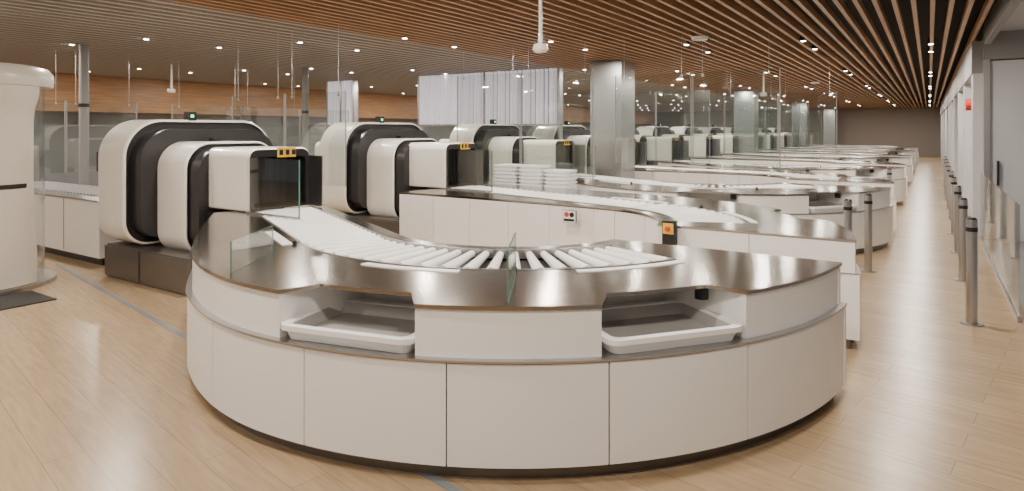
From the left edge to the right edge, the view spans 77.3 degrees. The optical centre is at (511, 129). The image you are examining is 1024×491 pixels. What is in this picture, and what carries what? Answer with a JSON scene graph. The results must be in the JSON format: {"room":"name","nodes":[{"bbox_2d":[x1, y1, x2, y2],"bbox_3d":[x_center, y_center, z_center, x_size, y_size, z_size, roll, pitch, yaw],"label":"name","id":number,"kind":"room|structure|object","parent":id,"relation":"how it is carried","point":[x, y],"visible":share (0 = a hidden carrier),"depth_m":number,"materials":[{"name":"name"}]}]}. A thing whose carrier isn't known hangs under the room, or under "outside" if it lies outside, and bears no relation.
{"room":"airport terminal","nodes":[
{"label":"airport terminal","id":0,"kind":"room"},
{"bbox_2d":[34,111,648,185],"bbox_3d":[-4.320,-0.075,30.271,0.300,3.750,58.000,0,0,33],"label":"wall","id":1,"kind":"structure","parent":0,"point":[100,124],"depth_m":18.44,"materials":[{"name":"grey paint"}]},
{"bbox_2d":[35,73,657,123],"bbox_3d":[-3.859,-1.000,29.971,0.800,1.000,58.000,0,0,33],"label":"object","id":2,"kind":"structure","parent":1,"relation":"attached to","point":[151,96],"depth_m":20.33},
{"bbox_2d":[0,0,791,111],"bbox_3d":[1.220,-1.600,26.959,12.600,0.200,57.500,0,0,33],"label":"ceiling","id":3,"kind":"structure","parent":0,"point":[36,33],"depth_m":12.42,"materials":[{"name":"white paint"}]},
{"bbox_2d":[46,51,136,173],"bbox_3d":[-8.744,-0.350,11.490,0.030,2.300,3.884,0,0,33],"label":"glass screen","id":4,"kind":"object","parent":3,"relation":"hanging from","point":[65,102],"visible":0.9,"depth_m":12.03,"materials":[{"name":"green"}]},
{"bbox_2d":[167,64,175,92],"bbox_3d":[-7.778,-1.175,14.620,0.180,0.650,0.180,0,0,33],"label":"ceiling sensor","id":5,"kind":"object","parent":3,"relation":"hanging from","point":[171,90],"visible":1,"depth_m":14.60,"materials":[{"name":"white plastic"}]},
{"bbox_2d":[172,67,348,146],"bbox_3d":[-5.932,-0.350,15.804,0.030,2.300,4.984,0,0,33],"label":"glass screen","id":6,"kind":"object","parent":3,"relation":"hanging from","point":[247,67],"visible":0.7,"depth_m":15.24,"materials":[{"name":"green"}]},
{"bbox_2d":[232,25,345,186],"bbox_3d":[-3.471,-0.350,9.783,2.684,2.300,0.030,0,0,33],"label":"glass screen","id":7,"kind":"object","parent":3,"relation":"hanging from","point":[338,25],"visible":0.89,"depth_m":9.13,"materials":[{"name":"green"}]},
{"bbox_2d":[457,46,593,180],"bbox_3d":[0.156,-0.325,11.501,2.884,2.350,0.030,0,0,33],"label":"glass screen","id":8,"kind":"object","parent":3,"relation":"hanging from","point":[520,74],"visible":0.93,"depth_m":11.51,"materials":[{"name":"green"}]},
{"bbox_2d":[532,0,548,52],"bbox_3d":[0.313,-1.175,7.018,0.180,0.650,0.180,0,0,33],"label":"ceiling sensor","id":9,"kind":"object","parent":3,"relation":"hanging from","point":[540,47],"visible":1,"depth_m":7.00,"materials":[{"name":"white"}]},
{"bbox_2d":[650,90,709,162],"bbox_3d":[3.870,-0.325,17.198,2.884,2.350,0.030,0,0,33],"label":"glass screen","id":10,"kind":"object","parent":3,"relation":"hanging from","point":[690,90],"visible":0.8,"depth_m":17.18,"materials":[{"name":"green"}]},
{"bbox_2d":[615,33,779,167],"bbox_3d":[2.809,-0.475,9.986,2.584,2.050,0.030,0,0,33],"label":"glass screen","id":11,"kind":"object","parent":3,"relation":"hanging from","point":[692,73],"visible":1,"depth_m":9.98,"materials":[{"name":"green"}]},
{"bbox_2d":[691,36,708,40],"bbox_3d":[3.028,-1.475,10.321,0.280,0.050,0.280,0,0,33],"label":"dome","id":12,"kind":"object","parent":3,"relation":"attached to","point":[694,38],"visible":0.97,"depth_m":10.25,"materials":[{"name":"white plastic"}]},
{"bbox_2d":[684,89,766,154],"bbox_3d":[7.583,-0.325,22.894,2.884,2.350,0.030,0,0,33],"label":"glass screen","id":13,"kind":"object","parent":3,"relation":"hanging from","point":[688,89],"visible":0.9,"depth_m":22.90,"materials":[{"name":"green"}]},
{"bbox_2d":[760,70,766,95],"bbox_3d":[6.352,-1.175,16.153,0.180,0.650,0.180,0,0,33],"label":"ceiling sensor","id":14,"kind":"object","parent":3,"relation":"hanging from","point":[763,90],"visible":1,"depth_m":16.14,"materials":[{"name":"white"}]},
{"bbox_2d":[724,66,836,152],"bbox_3d":[6.523,-0.475,15.683,2.584,2.050,0.030,0,0,33],"label":"glass screen","id":15,"kind":"object","parent":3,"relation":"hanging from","point":[829,66],"visible":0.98,"depth_m":15.67,"materials":[{"name":"green"}]},
{"bbox_2d":[764,106,799,149],"bbox_3d":[11.297,-0.325,28.591,2.884,2.350,0.030,0,0,33],"label":"glass screen","id":16,"kind":"object","parent":3,"relation":"hanging from","point":[788,106],"visible":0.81,"depth_m":27.80,"materials":[{"name":"green"}]},
{"bbox_2d":[792,101,818,145],"bbox_3d":[15.010,-0.325,34.287,2.884,2.350,0.030,0,0,33],"label":"glass screen","id":17,"kind":"object","parent":3,"relation":"hanging from","point":[818,101],"visible":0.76,"depth_m":34.27,"materials":[{"name":"green"}]},
{"bbox_2d":[68,35,934,110],"bbox_3d":[5.430,-1.545,24.811,18.156,0.110,50.206,0,0,33],"label":"recessed light","id":18,"kind":"object","parent":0,"point":[802,39],"depth_m":12.30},
{"bbox_2d":[0,156,1023,490],"bbox_3d":[4.518,1.825,24.510,20.800,0.050,58.000,0,0,33],"label":"floor","id":19,"kind":"structure","parent":0,"point":[96,394],"depth_m":4.14,"materials":[{"name":"brown wood"}]},
{"bbox_2d":[0,62,56,295],"bbox_3d":[-6.211,0.525,7.356,1.600,2.550,1.600,0,0,33],"label":"scanner","id":20,"kind":"object","parent":19,"relation":"on","point":[21,85],"visible":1,"depth_m":7.16,"materials":[{"name":"white plastic"},{"name":"clear glass"},{"name":"black rubber"}]},
{"bbox_2d":[0,290,56,310],"bbox_3d":[-5.290,1.794,6.672,0.650,0.012,0.700,0,0,33],"label":"floor mat","id":21,"kind":"object","parent":19,"relation":"on","point":[14,300],"visible":1,"depth_m":6.75,"materials":[{"name":"black rubber"}]},
{"bbox_2d":[34,181,120,264],"bbox_3d":[-6.852,1.350,9.970,4.030,0.900,1.060,0,0,33],"label":"table","id":22,"kind":"object","parent":19,"relation":"on","point":[73,230],"visible":0.49,"depth_m":8.99,"materials":[{"name":"white laminate"}]},
{"bbox_2d":[78,44,89,184],"bbox_3d":[-7.460,0.155,11.154,0.239,3.290,0.239,0,0,33],"label":"post","id":23,"kind":"object","parent":19,"relation":"on","point":[83,104],"visible":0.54,"depth_m":11.09,"materials":[{"name":"grey metal"}]},
{"bbox_2d":[96,152,98,170],"bbox_3d":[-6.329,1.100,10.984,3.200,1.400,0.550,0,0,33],"label":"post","id":24,"kind":"object","parent":19,"relation":"on","point":[97,153],"visible":0.05,"depth_m":11.61,"materials":[{"name":"black plastic"}]},
{"bbox_2d":[98,112,322,295],"bbox_3d":[-3.701,0.785,8.130,3.220,2.030,2.020,0,0,33],"label":"scanner","id":25,"kind":"object","parent":19,"relation":"on","point":[160,181],"visible":0.89,"depth_m":7.52,"materials":[{"name":"grey plastic"}]},
{"bbox_2d":[56,264,462,490],"bbox_3d":[-2.640,1.798,5.380,9.445,0.004,0.049,0,0,43],"label":"floor strip","id":26,"kind":"object","parent":19,"relation":"on","point":[434,478],"visible":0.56,"depth_m":5.99,"materials":[{"name":"grey metal"}]},
{"bbox_2d":[284,205,317,208],"bbox_3d":[-5.006,1.350,12.802,4.030,0.900,1.060,0,0,33],"label":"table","id":27,"kind":"object","parent":19,"relation":"on","point":[303,206],"visible":0.02,"depth_m":11.38,"materials":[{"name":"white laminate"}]},
{"bbox_2d":[301,68,308,150],"bbox_3d":[-4.985,0.155,15.426,0.239,3.290,0.239,0,0,33],"label":"post","id":28,"kind":"object","parent":19,"relation":"on","point":[304,111],"visible":0.55,"depth_m":15.36,"materials":[{"name":"grey metal"}]},
{"bbox_2d":[326,80,358,129],"bbox_3d":[-5.145,0.160,19.392,1.200,3.280,0.190,0,0,33],"label":"screen","id":29,"kind":"object","parent":19,"relation":"on","point":[335,105],"visible":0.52,"depth_m":19.31,"materials":[{"name":"grey fabric"}]},
{"bbox_2d":[315,117,489,233],"bbox_3d":[-1.855,0.785,10.962,3.220,2.030,2.020,0,0,33],"label":"scanner","id":30,"kind":"object","parent":19,"relation":"on","point":[384,160],"visible":0.78,"depth_m":10.35,"materials":[{"name":"grey plastic"}]},
{"bbox_2d":[418,68,562,139],"bbox_3d":[-0.684,0.160,16.484,4.450,3.280,0.190,0,0,33],"label":"curtain","id":31,"kind":"object","parent":19,"relation":"on","point":[483,97],"visible":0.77,"depth_m":16.32,"materials":[{"name":"grey fabric"}]},
{"bbox_2d":[439,119,584,186],"bbox_3d":[0.013,0.785,13.827,3.220,2.030,2.020,0,0,33],"label":"scanner","id":32,"kind":"object","parent":19,"relation":"on","point":[502,139],"visible":0.38,"depth_m":13.24,"materials":[{"name":"grey plastic"}]},
{"bbox_2d":[185,206,847,477],"bbox_3d":[-0.912,1.335,5.016,6.079,0.930,2.895,0,0,33],"label":"counter","id":33,"kind":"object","parent":19,"relation":"on","point":[527,386],"depth_m":3.54,"materials":[{"name":"metal"}]},
{"bbox_2d":[230,225,272,272],"bbox_3d":[-1.761,0.799,4.359,0.010,0.199,0.668,0,0,1],"label":"divider","id":34,"kind":"object","parent":33,"relation":"on","point":[272,225],"visible":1,"depth_m":4.09,"materials":[{"name":"green"}]},
{"bbox_2d":[246,158,299,219],"bbox_3d":[-2.490,0.600,6.654,0.860,0.600,0.028,0,0,33],"label":"guard","id":35,"kind":"object","parent":33,"relation":"on","point":[252,213],"visible":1,"depth_m":6.42,"materials":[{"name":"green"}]},
{"bbox_2d":[281,298,414,352],"bbox_3d":[-0.818,1.126,3.719,0.844,0.088,0.620,0,0,20],"label":"tray","id":36,"kind":"object","parent":33,"relation":"on","point":[364,324],"visible":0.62,"depth_m":3.73,"materials":[{"name":"white plastic"}]},
{"bbox_2d":[507,232,515,302],"bbox_3d":[-0.001,0.764,3.635,0.010,0.269,0.601,0,0,4],"label":"divider","id":37,"kind":"object","parent":33,"relation":"on","point":[511,251],"visible":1,"depth_m":3.54,"materials":[{"name":"green"}]},
{"bbox_2d":[602,299,741,353],"bbox_3d":[0.806,1.126,3.701,0.844,0.088,0.620,0,0,-18],"label":"tray","id":38,"kind":"object","parent":33,"relation":"on","point":[673,323],"visible":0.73,"depth_m":3.71,"materials":[{"name":"white plastic"}]},
{"bbox_2d":[533,121,645,173],"bbox_3d":[1.859,0.785,16.658,3.220,2.030,2.020,0,0,33],"label":"scanner","id":39,"kind":"object","parent":19,"relation":"on","point":[578,134],"visible":0.2,"depth_m":16.12,"materials":[{"name":"grey plastic"}]},
{"bbox_2d":[590,60,634,177],"bbox_3d":[2.239,0.150,14.238,0.800,3.300,0.800,0,0,33],"label":"steel column","id":40,"kind":"structure","parent":19,"relation":"on","point":[605,72],"depth_m":13.96,"materials":[{"name":"grey metal"}]},
{"bbox_2d":[399,184,860,348],"bbox_3d":[1.307,1.335,7.945,2.376,0.930,6.085,0,0,-44],"label":"counter","id":41,"kind":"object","parent":19,"relation":"on","point":[459,217],"depth_m":7.62,"materials":[{"name":"metal"}]},
{"bbox_2d":[445,150,492,191],"bbox_3d":[-0.645,0.600,9.485,0.860,0.600,0.028,0,0,33],"label":"guard","id":42,"kind":"object","parent":41,"relation":"on","point":[480,150],"visible":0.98,"depth_m":9.33,"materials":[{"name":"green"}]},
{"bbox_2d":[494,164,576,188],"bbox_3d":[0.388,1.198,10.849,1.460,1.200,0.400,0,0,33],"label":"trays","id":43,"kind":"object","parent":41,"relation":"on","point":[514,174],"visible":0.3,"depth_m":10.68,"materials":[{"name":"white plastic"}]},
{"bbox_2d":[562,210,576,223],"bbox_3d":[0.678,1.025,7.577,0.180,0.150,0.035,0,0,33],"label":"control panel","id":44,"kind":"object","parent":41,"relation":"attached to","point":[568,216],"visible":1,"depth_m":7.56,"materials":[{"name":"white plastic"}]},
{"bbox_2d":[662,220,676,244],"bbox_3d":[1.469,0.975,5.990,0.120,0.250,0.120,0,0,33],"label":"emergency stop button","id":45,"kind":"object","parent":41,"relation":"attached to","point":[669,227],"visible":0.92,"depth_m":5.97,"materials":[{"name":"yellow plastic"}]},
{"bbox_2d":[635,130,688,165],"bbox_3d":[3.726,0.785,19.523,3.220,2.030,2.020,0,0,33],"label":"scanner","id":46,"kind":"object","parent":19,"relation":"on","point":[668,148],"visible":0.21,"depth_m":18.70,"materials":[{"name":"grey plastic"}]},
{"bbox_2d":[636,123,719,160],"bbox_3d":[5.572,0.785,22.355,3.220,2.030,2.020,0,0,33],"label":"scanner","id":47,"kind":"object","parent":19,"relation":"on","point":[701,143],"visible":0.31,"depth_m":21.77,"materials":[{"name":"grey plastic"}]},
{"bbox_2d":[670,124,735,156],"bbox_3d":[7.440,0.785,25.220,3.220,2.030,2.020,0,0,33],"label":"scanner","id":48,"kind":"object","parent":19,"relation":"on","point":[729,139],"visible":0.24,"depth_m":24.44,"materials":[{"name":"grey plastic"}]},
{"bbox_2d":[698,125,763,150],"bbox_3d":[9.286,0.785,28.051,3.220,2.030,2.020,0,0,33],"label":"scanner","id":49,"kind":"object","parent":19,"relation":"on","point":[714,130],"visible":0.11,"depth_m":27.55,"materials":[{"name":"grey plastic"}]},
{"bbox_2d":[575,173,893,253],"bbox_3d":[2.801,1.335,10.712,6.079,0.930,2.895,0,0,33],"label":"counter","id":50,"kind":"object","parent":19,"relation":"on","point":[793,199],"depth_m":9.64,"materials":[{"name":"metal"}]},
{"bbox_2d":[572,145,595,176],"bbox_3d":[1.223,0.600,12.350,0.860,0.600,0.028,0,0,33],"label":"guard","id":51,"kind":"object","parent":50,"relation":"on","point":[572,145],"visible":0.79,"depth_m":12.11,"materials":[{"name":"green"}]},
{"bbox_2d":[809,201,856,212],"bbox_3d":[4.519,1.126,9.397,0.844,0.088,0.620,0,0,-18],"label":"tray","id":52,"kind":"object","parent":50,"relation":"on","point":[814,206],"visible":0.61,"depth_m":9.16,"materials":[{"name":"white"}]},
{"bbox_2d":[734,90,757,153],"bbox_3d":[9.010,0.150,24.626,0.800,3.300,0.800,0,0,33],"label":"steel column","id":53,"kind":"structure","parent":19,"relation":"on","point":[746,101],"depth_m":24.32,"materials":[{"name":"grey metal"}]},
{"bbox_2d":[720,125,776,148],"bbox_3d":[11.153,0.785,30.916,3.220,2.030,2.020,0,0,33],"label":"scanner","id":54,"kind":"object","parent":19,"relation":"on","point":[771,139],"visible":0.16,"depth_m":30.36,"materials":[{"name":"grey plastic"}]},
{"bbox_2d":[635,165,895,230],"bbox_3d":[5.020,1.335,13.641,2.376,0.930,6.085,0,0,-44],"label":"counter","id":55,"kind":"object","parent":19,"relation":"on","point":[704,175],"depth_m":13.30,"materials":[{"name":"metal"}]},
{"bbox_2d":[758,131,791,147],"bbox_3d":[12.999,0.785,33.748,3.220,2.030,2.020,0,0,33],"label":"scanner","id":56,"kind":"object","parent":19,"relation":"on","point":[785,141],"visible":0.09,"depth_m":33.12,"materials":[{"name":"grey plastic"}]},
{"bbox_2d":[758,126,791,135],"bbox_3d":[14.867,0.785,36.613,3.220,2.030,2.020,0,0,33],"label":"scanner","id":57,"kind":"object","parent":19,"relation":"on","point":[761,130],"visible":0.1,"depth_m":36.15,"materials":[{"name":"grey plastic"}]},
{"bbox_2d":[658,160,905,204],"bbox_3d":[6.515,1.335,16.409,6.079,0.930,2.895,0,0,33],"label":"counter","id":58,"kind":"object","parent":19,"relation":"on","point":[898,172],"depth_m":15.42,"materials":[{"name":"metal"}]},
{"bbox_2d":[855,175,884,178],"bbox_3d":[8.233,1.126,15.094,0.844,0.088,0.620,0,0,-18],"label":"tray","id":59,"kind":"object","parent":58,"relation":"on","point":[869,176],"visible":0.39,"depth_m":15.25,"materials":[{"name":"white"}]},
{"bbox_2d":[768,126,811,144],"bbox_3d":[16.713,0.785,39.444,3.220,2.030,2.020,0,0,33],"label":"scanner","id":60,"kind":"object","parent":19,"relation":"on","point":[775,128],"visible":0.1,"depth_m":38.89,"materials":[{"name":"grey plastic"}]},
{"bbox_2d":[792,102,808,146],"bbox_3d":[15.782,0.150,35.013,0.800,3.300,0.800,0,0,33],"label":"steel column","id":61,"kind":"structure","parent":19,"relation":"on","point":[804,106],"depth_m":34.71,"materials":[{"name":"grey metal"}]},
{"bbox_2d":[694,156,907,195],"bbox_3d":[8.734,1.335,19.338,2.376,0.930,6.085,0,0,-44],"label":"countertop","id":62,"kind":"structure","parent":19,"relation":"on","point":[730,159],"depth_m":19.16,"materials":[{"name":"metal"}]},
{"bbox_2d":[722,153,911,183],"bbox_3d":[10.228,1.335,22.105,6.079,0.930,2.895,0,0,33],"label":"countertop","id":63,"kind":"structure","parent":19,"relation":"on","point":[904,160],"depth_m":21.14,"materials":[{"name":"metal"}]},
{"bbox_2d":[823,109,835,144],"bbox_3d":[22.554,0.150,45.401,0.800,3.300,0.800,0,0,33],"label":"steel column","id":64,"kind":"structure","parent":19,"relation":"on","point":[829,115],"depth_m":45.09,"materials":[{"name":"grey metal"}]},
{"bbox_2d":[758,151,912,178],"bbox_3d":[12.447,1.335,25.034,2.376,0.930,6.085,0,0,-44],"label":"countertop","id":65,"kind":"structure","parent":19,"relation":"on","point":[802,153],"depth_m":24.68,"materials":[{"name":"metal"}]},
{"bbox_2d":[764,149,915,172],"bbox_3d":[13.941,1.335,27.802,6.079,0.930,2.895,0,0,33],"label":"countertop","id":66,"kind":"structure","parent":19,"relation":"on","point":[912,153],"depth_m":26.78,"materials":[{"name":"metal"}]},
{"bbox_2d":[780,147,915,157],"bbox_3d":[16.161,1.335,30.731,2.376,0.930,6.085,0,0,-44],"label":"countertop","id":67,"kind":"structure","parent":19,"relation":"on","point":[801,148],"depth_m":30.69,"materials":[{"name":"metal"}]},
{"bbox_2d":[843,199,852,231],"bbox_3d":[3.944,1.305,7.516,0.178,0.990,0.178,0,0,33],"label":"barrier post","id":68,"kind":"object","parent":19,"relation":"on","point":[847,207],"visible":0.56,"depth_m":7.48,"materials":[{"name":"grey metal"}]},
{"bbox_2d":[808,146,917,164],"bbox_3d":[17.655,1.335,33.498,6.079,0.930,2.895,0,0,33],"label":"countertop","id":69,"kind":"structure","parent":19,"relation":"on","point":[897,148],"depth_m":32.68,"materials":[{"name":"metal"}]},
{"bbox_2d":[809,145,918,162],"bbox_3d":[19.874,1.335,36.427,2.376,0.930,6.085,0,0,-44],"label":"countertop","id":70,"kind":"structure","parent":19,"relation":"on","point":[809,145],"depth_m":36.34,"materials":[{"name":"metal"}]},
{"bbox_2d":[860,193,875,272],"bbox_3d":[4.534,1.305,8.146,0.178,0.990,0.178,0,0,33],"label":"barrier post","id":71,"kind":"object","parent":19,"relation":"on","point":[868,202],"visible":0.99,"depth_m":8.11,"materials":[{"name":"grey metal"}]},
{"bbox_2d":[887,168,891,180],"bbox_3d":[7.933,1.305,13.451,0.178,0.990,0.178,0,0,33],"label":"barrier post","id":72,"kind":"object","parent":19,"relation":"on","point":[889,171],"visible":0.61,"depth_m":13.41,"materials":[{"name":"grey metal"}]},
{"bbox_2d":[942,156,946,188],"bbox_3d":[13.286,1.305,19.630,0.178,0.990,0.178,0,0,33],"label":"barrier post","id":73,"kind":"object","parent":19,"relation":"on","point":[944,157],"visible":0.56,"depth_m":19.64,"materials":[{"name":"grey metal"}]},
{"bbox_2d":[944,159,947,193],"bbox_3d":[12.158,1.305,17.918,0.178,0.990,0.178,0,0,33],"label":"barrier post","id":74,"kind":"object","parent":19,"relation":"on","point":[945,160],"visible":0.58,"depth_m":17.93,"materials":[{"name":"grey metal"}]},
{"bbox_2d":[943,162,949,200],"bbox_3d":[11.030,1.305,16.206,0.178,0.990,0.178,0,0,33],"label":"barrier post","id":75,"kind":"object","parent":19,"relation":"on","point":[946,163],"visible":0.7,"depth_m":16.19,"materials":[{"name":"grey metal"}]},
{"bbox_2d":[945,166,951,209],"bbox_3d":[9.902,1.305,14.494,0.178,0.990,0.178,0,0,33],"label":"barrier post","id":76,"kind":"object","parent":19,"relation":"on","point":[949,168],"visible":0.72,"depth_m":14.47,"materials":[{"name":"grey metal"}]},
{"bbox_2d":[946,170,953,220],"bbox_3d":[8.774,1.305,12.783,0.178,0.990,0.178,0,0,33],"label":"barrier post","id":77,"kind":"object","parent":19,"relation":"on","point":[951,173],"visible":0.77,"depth_m":12.75,"materials":[{"name":"grey metal"}]},
{"bbox_2d":[948,177,956,234],"bbox_3d":[7.647,1.305,11.071,0.178,0.990,0.178,0,0,33],"label":"barrier post","id":78,"kind":"object","parent":19,"relation":"on","point":[953,179],"visible":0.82,"depth_m":11.05,"materials":[{"name":"grey metal"}]},
{"bbox_2d":[950,185,961,253],"bbox_3d":[6.519,1.305,9.359,0.178,0.990,0.178,0,0,33],"label":"barrier post","id":79,"kind":"object","parent":19,"relation":"on","point":[957,188],"visible":0.83,"depth_m":9.33,"materials":[{"name":"grey metal"}]},
{"bbox_2d":[954,198,967,281],"bbox_3d":[5.391,1.305,7.647,0.178,0.990,0.178,0,0,33],"label":"barrier post","id":80,"kind":"object","parent":19,"relation":"on","point":[963,202],"visible":0.84,"depth_m":7.61,"materials":[{"name":"grey metal"}]},
{"bbox_2d":[960,217,983,326],"bbox_3d":[4.263,1.305,5.935,0.178,0.990,0.178,0,0,33],"label":"barrier post","id":81,"kind":"object","parent":19,"relation":"on","point":[971,228],"visible":1,"depth_m":5.90,"materials":[{"name":"grey metal"}]},
{"bbox_2d":[980,173,1021,322],"bbox_3d":[6.203,1.250,8.222,0.032,1.100,5.350,0,0,33],"label":"glass balustrade","id":82,"kind":"object","parent":19,"relation":"on","point":[997,208],"visible":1,"depth_m":7.50,"materials":[{"name":"clear glass"}]},
{"bbox_2d":[649,101,941,156],"bbox_3d":[22.071,-0.075,47.865,25.300,3.750,0.300,0,0,33],"label":"wall","id":83,"kind":"structure","parent":0,"point":[918,127],"depth_m":45.57,"materials":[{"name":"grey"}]},
{"bbox_2d":[716,0,984,101],"bbox_3d":[6.152,-2.000,23.445,25.300,0.100,58.000,0,0,33],"label":"ceiling","id":84,"kind":"structure","parent":0,"point":[923,6],"depth_m":13.07,"materials":[{"name":"black wood"}]},
{"bbox_2d":[167,0,993,109],"bbox_3d":[9.861,-1.550,21.326,8.030,0.100,57.500,0,0,33],"label":"ceiling wood slats","id":85,"kind":"object","parent":84,"relation":"attached to","point":[647,34],"depth_m":10.27,"materials":[{"name":"brown wood"}]},
{"bbox_2d":[940,24,982,236],"bbox_3d":[18.542,-0.075,26.887,0.500,3.750,38.700,0,0,33],"label":"wall","id":86,"kind":"structure","parent":0,"point":[961,130],"depth_m":13.45,"materials":[{"name":"white paint"}]},
{"bbox_2d":[965,99,970,110],"bbox_3d":[9.009,-0.500,12.630,0.100,0.237,0.237,0,0,33],"label":"wall sign","id":87,"kind":"object","parent":86,"relation":"attached to","point":[967,101],"visible":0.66,"depth_m":12.56,"materials":[{"name":"red plastic"}]},
{"bbox_2d":[983,20,1023,240],"bbox_3d":[9.582,-0.075,9.433,4.250,3.750,0.330,0,0,33],"label":"door","id":88,"kind":"structure","parent":86,"relation":"in","point":[1003,59],"depth_m":10.35,"materials":[{"name":"light grey painted metal"},{"name":"satin steel"},{"name":"dark grey plastic"}]},
{"bbox_2d":[985,0,1023,43],"bbox_3d":[4.324,-1.675,1.359,4.240,0.550,19.000,0,0,33],"label":"bulkhead","id":89,"kind":"object","parent":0,"point":[1003,15],"visible":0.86,"depth_m":8.89,"materials":[{"name":"grey paint"}]},
{"bbox_2d":[1016,242,1023,307],"bbox_3d":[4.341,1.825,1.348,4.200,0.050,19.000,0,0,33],"label":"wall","id":90,"kind":"structure","parent":0,"point":[1019,246],"depth_m":8.14,"materials":[{"name":"white paint"}]}
]}

